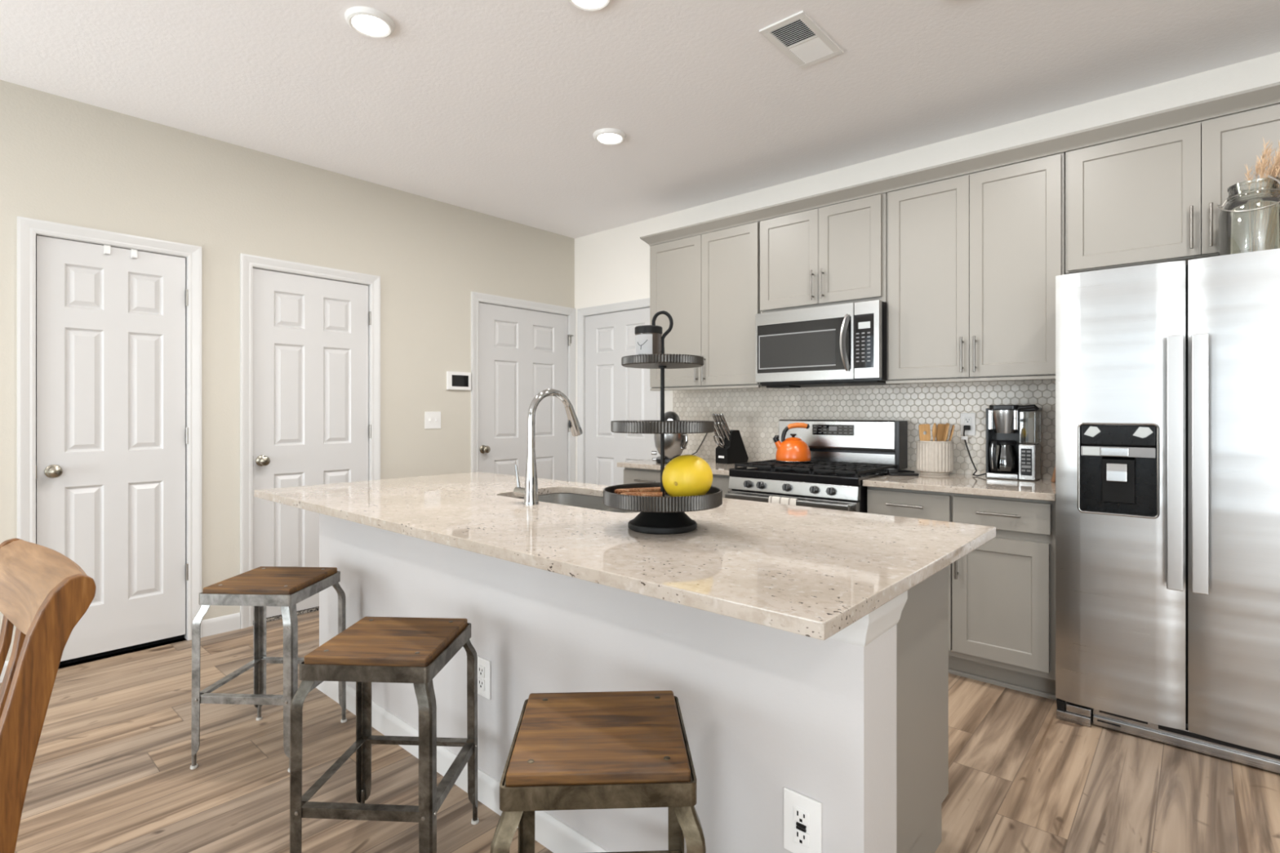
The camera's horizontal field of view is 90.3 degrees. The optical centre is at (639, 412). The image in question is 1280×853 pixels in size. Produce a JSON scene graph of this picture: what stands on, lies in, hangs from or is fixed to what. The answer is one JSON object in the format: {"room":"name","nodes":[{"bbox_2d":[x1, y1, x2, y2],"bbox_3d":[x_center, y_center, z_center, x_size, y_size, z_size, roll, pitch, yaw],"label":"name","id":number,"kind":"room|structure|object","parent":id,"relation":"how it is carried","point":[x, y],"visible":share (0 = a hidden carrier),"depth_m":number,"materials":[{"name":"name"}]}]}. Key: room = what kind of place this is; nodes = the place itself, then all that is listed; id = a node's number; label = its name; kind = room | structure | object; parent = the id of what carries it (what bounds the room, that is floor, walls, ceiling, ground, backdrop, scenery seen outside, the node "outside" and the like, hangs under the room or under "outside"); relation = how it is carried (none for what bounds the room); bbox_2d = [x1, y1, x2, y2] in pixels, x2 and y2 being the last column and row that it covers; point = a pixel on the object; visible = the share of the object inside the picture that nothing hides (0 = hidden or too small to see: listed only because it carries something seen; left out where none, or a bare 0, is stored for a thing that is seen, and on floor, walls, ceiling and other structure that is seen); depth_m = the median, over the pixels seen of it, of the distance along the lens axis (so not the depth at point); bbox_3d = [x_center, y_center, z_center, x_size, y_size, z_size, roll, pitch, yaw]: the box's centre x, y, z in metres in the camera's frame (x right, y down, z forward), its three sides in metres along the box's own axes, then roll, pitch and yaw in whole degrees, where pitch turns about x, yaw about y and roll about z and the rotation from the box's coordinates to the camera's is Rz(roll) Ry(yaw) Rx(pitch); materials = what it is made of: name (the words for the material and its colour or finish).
{"room":"kitchen","nodes":[
{"label":"kitchen","id":0,"kind":"room"},
{"bbox_2d":[0,80,574,667],"bbox_3d":[-2.924,-0.141,2.933,0.160,2.710,6.948,0,0,41],"label":"wall","id":1,"kind":"structure","parent":0,"point":[63,160],"depth_m":3.56,"materials":[{"name":"beige paint"}]},
{"bbox_2d":[0,660,8,683],"bbox_3d":[-3.946,1.169,1.645,0.013,0.089,3.344,0,0,41],"label":"baseboard","id":2,"kind":"structure","parent":1,"relation":"attached to","point":[6,664],"depth_m":2.86,"materials":[{"name":"white paint"}]},
{"bbox_2d":[17,216,201,665],"bbox_3d":[-2.614,0.162,3.176,0.126,2.105,0.712,0,0,41],"label":"door","id":3,"kind":"structure","parent":1,"relation":"in","point":[109,346],"depth_m":3.17,"materials":[{"name":"white paint"}]},
{"bbox_2d":[103,244,111,254],"bbox_3d":[-2.637,-0.805,3.150,0.043,0.048,0.026,0,0,41],"label":"hook","id":4,"kind":"object","parent":3,"relation":"attached to","point":[107,249],"visible":1,"depth_m":3.14,"materials":[{"name":"white plastic"}]},
{"bbox_2d":[130,248,137,258],"bbox_3d":[-2.567,-0.805,3.229,0.043,0.048,0.026,0,0,41],"label":"hook","id":5,"kind":"object","parent":3,"relation":"attached to","point":[133,252],"visible":1,"depth_m":3.22,"materials":[{"name":"white plastic"}]},
{"bbox_2d":[201,612,239,637],"bbox_3d":[-2.305,1.169,3.503,0.013,0.089,0.183,0,0,41],"label":"baseboard","id":6,"kind":"structure","parent":1,"relation":"attached to","point":[224,624],"depth_m":3.50,"materials":[{"name":"white paint"}]},
{"bbox_2d":[240,253,380,628],"bbox_3d":[-1.988,0.162,3.886,0.126,2.105,0.808,0,0,41],"label":"door","id":7,"kind":"structure","parent":1,"relation":"in","point":[310,335],"depth_m":3.83,"materials":[{"name":"white paint"}]},
{"bbox_2d":[424,411,440,428],"bbox_3d":[-1.452,0.056,4.467,0.016,0.120,0.124,0,0,41],"label":"light switch","id":8,"kind":"object","parent":1,"relation":"attached to","point":[432,419],"visible":1,"depth_m":4.47,"materials":[{"name":"white plastic"}]},
{"bbox_2d":[446,371,471,390],"bbox_3d":[-1.314,-0.227,4.618,0.024,0.132,0.195,0,0,41],"label":"thermostat","id":9,"kind":"object","parent":1,"relation":"attached to","point":[455,380],"visible":1,"depth_m":4.60,"materials":[{"name":"white plastic"}]},
{"bbox_2d":[471,291,575,481],"bbox_3d":[-0.915,0.162,5.101,0.126,2.105,1.035,0,0,41],"label":"door","id":10,"kind":"structure","parent":1,"relation":"in","point":[521,349],"depth_m":5.05,"materials":[{"name":"white paint"}]},
{"bbox_2d":[319,513,896,852],"bbox_3d":[-0.443,0.788,2.066,2.451,0.851,0.170,0,0,41],"label":"wall","id":11,"kind":"structure","parent":0,"point":[765,710],"depth_m":1.50,"materials":[{"name":"paint"}]},
{"bbox_2d":[315,680,609,852],"bbox_3d":[-0.509,1.169,2.001,2.464,0.089,0.013,0,0,41],"label":"baseboard","id":12,"kind":"structure","parent":11,"relation":"attached to","point":[550,832],"depth_m":1.98,"materials":[{"name":"white paint"}]},
{"bbox_2d":[477,656,490,699],"bbox_3d":[-0.494,0.829,1.991,0.082,0.118,0.010,0,0,41],"label":"wall outlet","id":13,"kind":"object","parent":11,"relation":"attached to","point":[483,665],"visible":0.93,"depth_m":1.98,"materials":[{"name":"white plastic"}]},
{"bbox_2d":[478,676,484,690],"bbox_3d":[-0.496,0.849,1.989,0.034,0.034,0.004,0,0,41],"label":"socket","id":14,"kind":"object","parent":13,"relation":"attached to","point":[481,679],"depth_m":1.99,"materials":[{"name":"white plastic"}]},
{"bbox_2d":[478,664,484,677],"bbox_3d":[-0.496,0.809,1.989,0.034,0.034,0.004,0,0,41],"label":"socket","id":15,"kind":"object","parent":13,"relation":"attached to","point":[481,667],"depth_m":1.99,"materials":[{"name":"white plastic"}]},
{"bbox_2d":[783,786,822,852],"bbox_3d":[0.323,0.826,1.269,0.082,0.124,0.010,0,0,41],"label":"wall outlet","id":16,"kind":"object","parent":11,"relation":"attached to","point":[802,815],"visible":1,"depth_m":1.27,"materials":[{"name":"white plastic"}]},
{"bbox_2d":[793,826,808,848],"bbox_3d":[0.321,0.847,1.268,0.034,0.028,0.004,0,0,41],"label":"socket","id":17,"kind":"object","parent":16,"relation":"attached to","point":[801,834],"depth_m":1.27,"materials":[{"name":"white plastic"}]},
{"bbox_2d":[793,806,808,826],"bbox_3d":[0.321,0.805,1.268,0.034,0.028,0.004,0,0,41],"label":"socket","id":18,"kind":"object","parent":16,"relation":"attached to","point":[801,814],"depth_m":1.27,"materials":[{"name":"white plastic"}]},
{"bbox_2d":[828,590,907,646],"bbox_3d":[0.259,0.401,1.452,0.614,0.076,0.206,0,0,41],"label":"trim","id":19,"kind":"structure","parent":11,"relation":"attached to","point":[864,630],"depth_m":1.21,"materials":[{"name":"white paint"}]},
{"bbox_2d":[0,0,1279,238],"bbox_3d":[-0.336,-1.556,0.755,6.923,0.120,7.108,0,0,41],"label":"ceiling","id":20,"kind":"structure","parent":0,"point":[494,108],"depth_m":2.81,"materials":[{"name":"paint"}]},
{"bbox_2d":[344,6,395,38],"bbox_3d":[-1.032,-1.486,2.435,0.178,0.021,0.178,0,0,41],"label":"recessed light","id":21,"kind":"object","parent":20,"relation":"in","point":[370,22],"visible":1,"depth_m":2.42,"materials":[{"name":"white plastic"}]},
{"bbox_2d":[351,15,388,35],"bbox_3d":[-1.032,-1.488,2.435,0.128,0.012,0.128,0,0,41],"label":"diffuser","id":22,"kind":"object","parent":21,"relation":"attached to","point":[362,24],"depth_m":2.43,"materials":[{"name":"white plastic"}]},
{"bbox_2d":[567,0,612,11],"bbox_3d":[-0.181,-1.486,2.265,0.178,0.021,0.178,0,0,41],"label":"recessed light","id":23,"kind":"object","parent":20,"relation":"in","point":[584,5],"visible":1,"depth_m":2.31,"materials":[{"name":"white plastic"}]},
{"bbox_2d":[573,0,605,7],"bbox_3d":[-0.181,-1.488,2.265,0.128,0.012,0.128,0,0,41],"label":"diffuser","id":24,"kind":"object","parent":23,"relation":"attached to","point":[576,3],"depth_m":2.31,"materials":[{"name":"white plastic"}]},
{"bbox_2d":[593,128,626,145],"bbox_3d":[-0.164,-1.486,3.440,0.178,0.021,0.178,0,0,41],"label":"recessed light","id":25,"kind":"object","parent":20,"relation":"in","point":[608,136],"visible":1,"depth_m":3.42,"materials":[{"name":"white plastic"}]},
{"bbox_2d":[597,133,621,142],"bbox_3d":[-0.164,-1.488,3.440,0.128,0.012,0.128,0,0,41],"label":"diffuser","id":26,"kind":"object","parent":25,"relation":"attached to","point":[602,138],"depth_m":3.44,"materials":[{"name":"white plastic"}]},
{"bbox_2d":[759,10,843,68],"bbox_3d":[0.655,-1.492,2.564,0.188,0.009,0.359,0,0,41],"label":"ceiling vent","id":27,"kind":"object","parent":20,"relation":"in","point":[797,36],"visible":1,"depth_m":2.55,"materials":[{"name":"white plastic"}]},
{"bbox_2d":[0,610,1279,852],"bbox_3d":[-0.336,1.274,0.755,6.923,0.120,7.108,0,0,41],"label":"floor","id":28,"kind":"structure","parent":0,"point":[111,772],"depth_m":2.09,"materials":[{"name":"wood"}]},
{"bbox_2d":[0,537,96,852],"bbox_3d":[-1.124,0.724,0.843,0.455,0.982,0.552,0,0,37],"label":"dining chair","id":29,"kind":"object","parent":28,"relation":"on","point":[45,593],"visible":1,"depth_m":0.88,"materials":[{"name":"brown wood"}]},
{"bbox_2d":[190,566,346,772],"bbox_3d":[-1.343,0.908,2.335,0.366,0.612,0.366,0,0,3],"label":"bar stool","id":30,"kind":"object","parent":28,"relation":"on","point":[260,588],"visible":0.87,"depth_m":2.18,"materials":[{"name":"metal"}]},
{"bbox_2d":[289,616,479,852],"bbox_3d":[-0.670,0.908,1.722,0.366,0.612,0.366,0,0,3],"label":"bar stool","id":31,"kind":"object","parent":28,"relation":"on","point":[373,649],"visible":1,"depth_m":1.59,"materials":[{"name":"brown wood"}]},
{"bbox_2d":[489,690,706,852],"bbox_3d":[-0.076,0.908,1.224,0.366,0.612,0.366,0,0,-3],"label":"bar stool","id":32,"kind":"object","parent":28,"relation":"on","point":[599,749],"visible":1,"depth_m":1.12,"materials":[{"name":"brown wood"}]},
{"bbox_2d":[623,467,731,497],"bbox_3d":[0.410,0.788,4.162,0.876,0.851,0.673,0,0,41],"label":"base cabinet","id":33,"kind":"object","parent":28,"relation":"on","point":[631,475],"visible":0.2,"depth_m":4.07,"materials":[{"name":"beige paint"}]},
{"bbox_2d":[617,458,755,475],"bbox_3d":[0.405,0.347,4.169,0.898,0.030,0.671,0,0,41],"label":"countertop","id":34,"kind":"structure","parent":33,"relation":"on","point":[717,468],"depth_m":4.07,"materials":[{"name":"beige stone"}]},
{"bbox_2d":[651,411,707,463],"bbox_3d":[0.266,0.163,4.312,0.289,0.338,0.620,0,0,25],"label":"stand mixer","id":35,"kind":"object","parent":34,"relation":"on","point":[675,444],"visible":0.52,"depth_m":4.07,"materials":[{"name":"metal"}]},
{"bbox_2d":[653,433,688,458],"bbox_3d":[0.208,0.212,4.133,0.249,0.180,0.220,0,0,41],"label":"mixing bowl","id":36,"kind":"object","parent":35,"relation":"on","point":[674,443],"depth_m":4.06,"materials":[{"name":"silver metal"}]},
{"bbox_2d":[715,430,748,464],"bbox_3d":[0.603,0.224,4.170,0.191,0.216,0.112,0,0,-35],"label":"knife block","id":37,"kind":"object","parent":34,"relation":"on","point":[734,451],"visible":0.8,"depth_m":4.12,"materials":[{"name":"black wood"}]},
{"bbox_2d":[712,413,717,423],"bbox_3d":[0.508,0.082,4.152,0.092,0.149,0.021,0,0,-35],"label":"kitchen knife","id":38,"kind":"object","parent":37,"relation":"in","point":[713,415],"visible":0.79,"depth_m":4.13,"materials":[{"name":"silver metal"}]},
{"bbox_2d":[713,427,720,441],"bbox_3d":[0.504,0.157,4.149,0.082,0.132,0.021,0,0,-35],"label":"kitchen knife","id":39,"kind":"object","parent":37,"relation":"in","point":[715,430],"visible":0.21,"depth_m":4.13,"materials":[{"name":"silver metal"}]},
{"bbox_2d":[714,422,723,439],"bbox_3d":[0.516,0.129,4.138,0.082,0.132,0.021,0,0,-35],"label":"kitchen knife","id":40,"kind":"object","parent":37,"relation":"in","point":[715,423],"visible":0.86,"depth_m":4.12,"materials":[{"name":"silver metal"}]},
{"bbox_2d":[713,435,724,448],"bbox_3d":[0.511,0.192,4.082,0.078,0.088,0.075,0,0,4],"label":"scissors","id":41,"kind":"object","parent":37,"relation":"in","point":[714,436],"visible":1,"depth_m":4.08,"materials":[{"name":"silver metal"}]},
{"bbox_2d":[715,413,724,434],"bbox_3d":[0.523,0.082,4.131,0.092,0.149,0.021,0,0,-35],"label":"kitchen knife","id":42,"kind":"object","parent":37,"relation":"in","point":[716,415],"visible":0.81,"depth_m":4.11,"materials":[{"name":"silver metal"}]},
{"bbox_2d":[717,422,726,440],"bbox_3d":[0.532,0.129,4.115,0.082,0.132,0.021,0,0,-35],"label":"kitchen knife","id":43,"kind":"object","parent":37,"relation":"in","point":[718,423],"visible":1,"depth_m":4.10,"materials":[{"name":"silver metal"}]},
{"bbox_2d":[717,413,728,433],"bbox_3d":[0.538,0.082,4.109,0.092,0.149,0.021,0,0,-35],"label":"kitchen knife","id":44,"kind":"object","parent":37,"relation":"in","point":[718,415],"visible":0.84,"depth_m":4.09,"materials":[{"name":"silver metal"}]},
{"bbox_2d":[720,422,729,440],"bbox_3d":[0.552,0.129,4.087,0.082,0.132,0.021,0,0,-35],"label":"kitchen knife","id":45,"kind":"object","parent":37,"relation":"in","point":[723,427],"visible":1,"depth_m":4.08,"materials":[{"name":"silver metal"}]},
{"bbox_2d":[720,413,730,435],"bbox_3d":[0.553,0.082,4.088,0.092,0.149,0.021,0,0,-35],"label":"kitchen knife","id":46,"kind":"object","parent":37,"relation":"in","point":[722,417],"visible":1,"depth_m":4.08,"materials":[{"name":"silver metal"}]},
{"bbox_2d":[520,493,948,852],"bbox_3d":[-0.189,0.788,2.393,2.348,0.851,0.654,0,0,41],"label":"base cabinet","id":47,"kind":"object","parent":28,"relation":"on","point":[922,625],"visible":0.11,"depth_m":1.68,"materials":[{"name":"beige paint"}]},
{"bbox_2d":[253,471,995,640],"bbox_3d":[-0.308,0.347,2.282,2.588,0.030,1.122,0,0,41],"label":"countertop","id":48,"kind":"structure","parent":47,"relation":"on","point":[808,571],"depth_m":1.63,"materials":[{"name":"beige stone"}]},
{"bbox_2d":[513,388,582,505],"bbox_3d":[-0.348,0.122,2.405,0.129,0.420,0.274,0,0,41],"label":"faucet","id":49,"kind":"object","parent":48,"relation":"on","point":[530,492],"visible":1,"depth_m":2.29,"materials":[{"name":"silver metal"}]},
{"bbox_2d":[518,493,639,512],"bbox_3d":[-0.192,0.455,2.475,0.777,0.182,0.405,0,0,41],"label":"sink","id":50,"kind":"object","parent":48,"relation":"in","point":[571,500],"visible":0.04,"depth_m":2.80,"materials":[{"name":"metal"}]},
{"bbox_2d":[603,311,722,534],"bbox_3d":[0.064,0.021,1.823,0.340,0.623,0.340,0,0,-31],"label":"tiered stand","id":51,"kind":"object","parent":48,"relation":"on","point":[658,515],"visible":0.94,"depth_m":1.73,"materials":[{"name":"black metal"}]},
{"bbox_2d":[614,487,665,494],"bbox_3d":[-0.001,0.239,1.867,0.155,0.032,0.039,0,0,-22],"label":"cinnamon sticks","id":52,"kind":"object","parent":51,"relation":"on","point":[644,489],"visible":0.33,"depth_m":1.86,"materials":[{"name":"brown plant"}]},
{"bbox_2d":[620,492,662,497],"bbox_3d":[0.005,0.239,1.771,0.119,0.032,0.039,0,0,-6],"label":"cinnamon sticks","id":53,"kind":"object","parent":51,"relation":"on","point":[637,494],"visible":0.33,"depth_m":1.76,"materials":[{"name":"brown plant"}]},
{"bbox_2d":[635,324,662,355],"bbox_3d":[0.024,-0.191,1.817,0.079,0.106,0.079,0,0,41],"label":"candle jar","id":54,"kind":"object","parent":51,"relation":"on","point":[648,338],"visible":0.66,"depth_m":1.78,"materials":[{"name":"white glass"}]},
{"bbox_2d":[621,354,703,368],"bbox_3d":[0.064,-0.144,1.823,0.235,0.024,0.235,0,0,41],"label":"tray","id":55,"kind":"object","parent":51,"relation":"on","point":[642,361],"depth_m":1.74,"materials":[{"name":"metal"}]},
{"bbox_2d":[610,420,714,433],"bbox_3d":[0.064,0.041,1.823,0.295,0.032,0.295,0,0,41],"label":"tray","id":56,"kind":"object","parent":51,"relation":"on","point":[616,426],"depth_m":1.70,"materials":[{"name":"metal"}]},
{"bbox_2d":[603,482,722,512],"bbox_3d":[0.064,0.240,1.823,0.340,0.041,0.340,0,0,41],"label":"tray","id":57,"kind":"object","parent":51,"relation":"on","point":[713,499],"depth_m":1.68,"materials":[{"name":"metal"}]},
{"bbox_2d":[662,454,712,496],"bbox_3d":[0.134,0.188,1.811,0.140,0.134,0.139,0,0,41],"label":"melon","id":58,"kind":"object","parent":51,"relation":"on","point":[684,475],"visible":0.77,"depth_m":1.76,"materials":[{"name":"yellow food"}]},
{"bbox_2d":[724,419,907,512],"bbox_3d":[0.989,0.610,3.578,0.751,1.128,0.773,0,0,41],"label":"gas range","id":59,"kind":"object","parent":28,"relation":"on","point":[845,453],"visible":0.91,"depth_m":3.53,"materials":[{"name":"silver metal"}]},
{"bbox_2d":[768,496,798,505],"bbox_3d":[0.742,0.617,3.293,0.157,0.354,0.035,0,0,41],"label":"tea towel","id":60,"kind":"object","parent":59,"relation":"hanging from","point":[792,501],"visible":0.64,"depth_m":3.28,"materials":[{"name":"white fabric"}]},
{"bbox_2d":[773,422,810,462],"bbox_3d":[0.900,0.176,3.734,0.201,0.230,0.201,0,0,41],"label":"kettle","id":61,"kind":"object","parent":59,"relation":"on","point":[791,450],"visible":1,"depth_m":3.67,"materials":[{"name":"orange metal"}]},
{"bbox_2d":[731,484,866,512],"bbox_3d":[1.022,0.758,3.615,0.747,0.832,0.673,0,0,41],"label":"control panel","id":62,"kind":"object","parent":59,"relation":"in","point":[862,501],"depth_m":3.16,"materials":[{"name":"silver metal"}]},
{"bbox_2d":[728,459,901,486],"bbox_3d":[0.980,0.326,3.568,0.751,0.070,0.599,0,0,41],"label":"cooktop","id":63,"kind":"object","parent":59,"relation":"in","point":[815,473],"depth_m":3.41,"materials":[{"name":"metal"}]},
{"bbox_2d":[866,486,1057,700],"bbox_3d":[1.609,0.788,3.103,0.792,0.851,0.673,0,0,41],"label":"base cabinet","id":64,"kind":"object","parent":28,"relation":"on","point":[1002,593],"visible":0.56,"depth_m":2.76,"materials":[{"name":"beige paint"}]},
{"bbox_2d":[862,471,1055,501],"bbox_3d":[1.611,0.347,3.104,0.799,0.030,0.671,0,0,41],"label":"countertop","id":65,"kind":"structure","parent":64,"relation":"on","point":[1042,489],"depth_m":2.92,"materials":[{"name":"beige stone"}]},
{"bbox_2d":[886,468,919,475],"bbox_3d":[1.382,0.315,3.356,0.160,0.034,0.090,0,0,6],"label":"spoon rest","id":66,"kind":"object","parent":65,"relation":"on","point":[891,472],"visible":0.99,"depth_m":3.33,"materials":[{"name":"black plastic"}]},
{"bbox_2d":[886,471,919,475],"bbox_3d":[1.382,0.326,3.356,0.160,0.012,0.090,0,0,6],"label":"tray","id":67,"kind":"object","parent":66,"relation":"on","point":[891,473],"depth_m":3.32,"materials":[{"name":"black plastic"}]},
{"bbox_2d":[916,440,953,475],"bbox_3d":[1.583,0.242,3.418,0.181,0.180,0.181,0,0,41],"label":"utensil crock","id":68,"kind":"object","parent":65,"relation":"on","point":[935,457],"visible":0.94,"depth_m":3.35,"materials":[{"name":"white ceramic"}]},
{"bbox_2d":[918,423,930,440],"bbox_3d":[1.528,0.182,3.416,0.062,0.240,0.011,0,0,-4],"label":"wooden spatula","id":69,"kind":"object","parent":68,"relation":"in","point":[922,428],"visible":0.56,"depth_m":3.41,"materials":[{"name":"brown wood"}]},
{"bbox_2d":[932,422,936,440],"bbox_3d":[1.578,0.180,3.412,0.025,0.245,0.032,0,0,7],"label":"wooden spoon","id":70,"kind":"object","parent":68,"relation":"in","point":[934,428],"visible":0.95,"depth_m":3.40,"materials":[{"name":"brown wood"}]},
{"bbox_2d":[936,423,948,441],"bbox_3d":[1.630,0.183,3.432,0.073,0.240,0.020,0,0,-5],"label":"wooden spatula","id":71,"kind":"object","parent":68,"relation":"in","point":[940,427],"visible":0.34,"depth_m":3.42,"materials":[{"name":"brown wood"}]},
{"bbox_2d":[942,422,949,441],"bbox_3d":[1.612,0.180,3.384,0.055,0.247,0.046,0,0,14],"label":"wooden spatula","id":72,"kind":"object","parent":68,"relation":"in","point":[947,426],"visible":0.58,"depth_m":3.37,"materials":[{"name":"brown wood"}]},
{"bbox_2d":[948,424,955,441],"bbox_3d":[1.646,0.184,3.389,0.066,0.238,0.044,0,0,41],"label":"wooden spatula","id":73,"kind":"object","parent":68,"relation":"in","point":[953,425],"visible":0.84,"depth_m":3.37,"materials":[{"name":"brown wood"}]},
{"bbox_2d":[960,404,1041,480],"bbox_3d":[1.820,0.147,3.232,0.382,0.370,0.191,0,0,41],"label":"coffee maker","id":74,"kind":"object","parent":65,"relation":"on","point":[1003,422],"visible":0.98,"depth_m":3.13,"materials":[{"name":"black plastic"}]},
{"bbox_2d":[989,440,1018,472],"bbox_3d":[1.804,0.219,3.187,0.165,0.160,0.126,0,0,-4],"label":"coffee carafe","id":75,"kind":"object","parent":74,"relation":"on","point":[1003,458],"visible":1,"depth_m":3.14,"materials":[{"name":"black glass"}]},
{"bbox_2d":[992,410,1015,433],"bbox_3d":[1.804,0.047,3.158,0.122,0.114,0.058,0,0,41],"label":"basket","id":76,"kind":"object","parent":74,"relation":"on","point":[1003,421],"depth_m":3.14,"materials":[{"name":"silver metal"}]},
{"bbox_2d":[1050,466,1055,482],"bbox_3d":[2.032,0.185,3.049,0.081,0.294,0.180,0,0,41],"label":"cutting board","id":77,"kind":"object","parent":65,"relation":"on","point":[1053,478],"visible":0.22,"depth_m":3.00,"materials":[{"name":"brown wood"}]},
{"bbox_2d":[1055,248,1279,773],"bbox_3d":[2.211,0.336,2.483,0.902,1.757,0.786,0,0,41],"label":"refrigerator","id":78,"kind":"object","parent":28,"relation":"on","point":[1167,374],"visible":1,"depth_m":2.31,"materials":[{"name":"silver metal"}]},
{"bbox_2d":[1217,174,1279,255],"bbox_3d":[2.199,-0.677,2.276,0.200,0.290,0.198,0,0,41],"label":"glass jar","id":79,"kind":"object","parent":78,"relation":"on","point":[1234,201],"visible":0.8,"depth_m":2.27,"materials":[{"name":"clear"}]},
{"bbox_2d":[1244,137,1279,252],"bbox_3d":[2.240,-0.752,2.207,0.168,0.418,0.203,0,0,-19],"label":"dried grass","id":80,"kind":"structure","parent":79,"relation":"in","point":[1274,171],"depth_m":2.25,"materials":[{"name":"plant"}]},
{"bbox_2d":[574,52,1279,482],"bbox_3d":[1.961,-0.141,3.357,6.603,2.710,0.168,0,0,41],"label":"wall","id":81,"kind":"structure","parent":0,"point":[612,266],"depth_m":3.73,"materials":[{"name":"white paint"}]},
{"bbox_2d":[577,297,660,485],"bbox_3d":[-0.154,0.167,5.159,0.940,2.095,0.090,0,0,41],"label":"door","id":82,"kind":"structure","parent":81,"relation":"in","point":[608,391],"depth_m":5.23,"materials":[{"name":"white paint"}]},
{"bbox_2d":[649,221,766,391],"bbox_3d":[0.500,-0.685,4.277,0.868,1.074,0.397,0,0,41],"label":"upper cabinet","id":83,"kind":"object","parent":81,"relation":"attached to","point":[708,283],"visible":0.78,"depth_m":4.10,"materials":[{"name":"beige paint"}]},
{"bbox_2d":[640,81,1279,246],"bbox_3d":[1.435,-1.194,3.450,3.482,0.060,0.400,0,0,41],"label":"crown molding","id":84,"kind":"structure","parent":83,"relation":"attached to","point":[1268,95],"depth_m":2.96,"materials":[{"name":"beige paint"}]},
{"bbox_2d":[760,192,886,313],"bbox_3d":[1.114,-0.904,3.735,0.762,0.636,0.397,0,0,41],"label":"upper cabinet","id":85,"kind":"object","parent":81,"relation":"attached to","point":[836,254],"visible":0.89,"depth_m":3.58,"materials":[{"name":"beige paint"}]},
{"bbox_2d":[755,299,900,388],"bbox_3d":[1.085,-0.364,3.677,0.736,0.437,0.506,0,0,41],"label":"microwave","id":86,"kind":"object","parent":85,"relation":"attached to","point":[843,344],"visible":1,"depth_m":3.51,"materials":[{"name":"silver metal"}]},
{"bbox_2d":[960,413,975,435],"bbox_3d":[1.760,0.064,3.416,0.074,0.120,0.010,0,0,41],"label":"wall outlet","id":87,"kind":"object","parent":81,"relation":"attached to","point":[966,419],"visible":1,"depth_m":3.41,"materials":[{"name":"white plastic"}]},
{"bbox_2d":[964,417,971,423],"bbox_3d":[1.758,0.044,3.414,0.034,0.034,0.004,0,0,41],"label":"socket","id":88,"kind":"object","parent":87,"relation":"attached to","point":[966,420],"depth_m":3.41,"materials":[{"name":"white plastic"}]},
{"bbox_2d":[885,152,1066,384],"bbox_3d":[1.699,-0.685,3.219,0.790,1.074,0.397,0,0,41],"label":"upper cabinet","id":89,"kind":"object","parent":81,"relation":"attached to","point":[974,260],"visible":0.86,"depth_m":3.06,"materials":[{"name":"beige paint"}]},
{"bbox_2d":[1065,103,1279,274],"bbox_3d":[2.348,-0.922,2.646,0.933,0.600,0.397,0,0,41],"label":"upper cabinet","id":90,"kind":"object","parent":81,"relation":"attached to","point":[1153,197],"visible":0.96,"depth_m":2.61,"materials":[{"name":"beige paint"}]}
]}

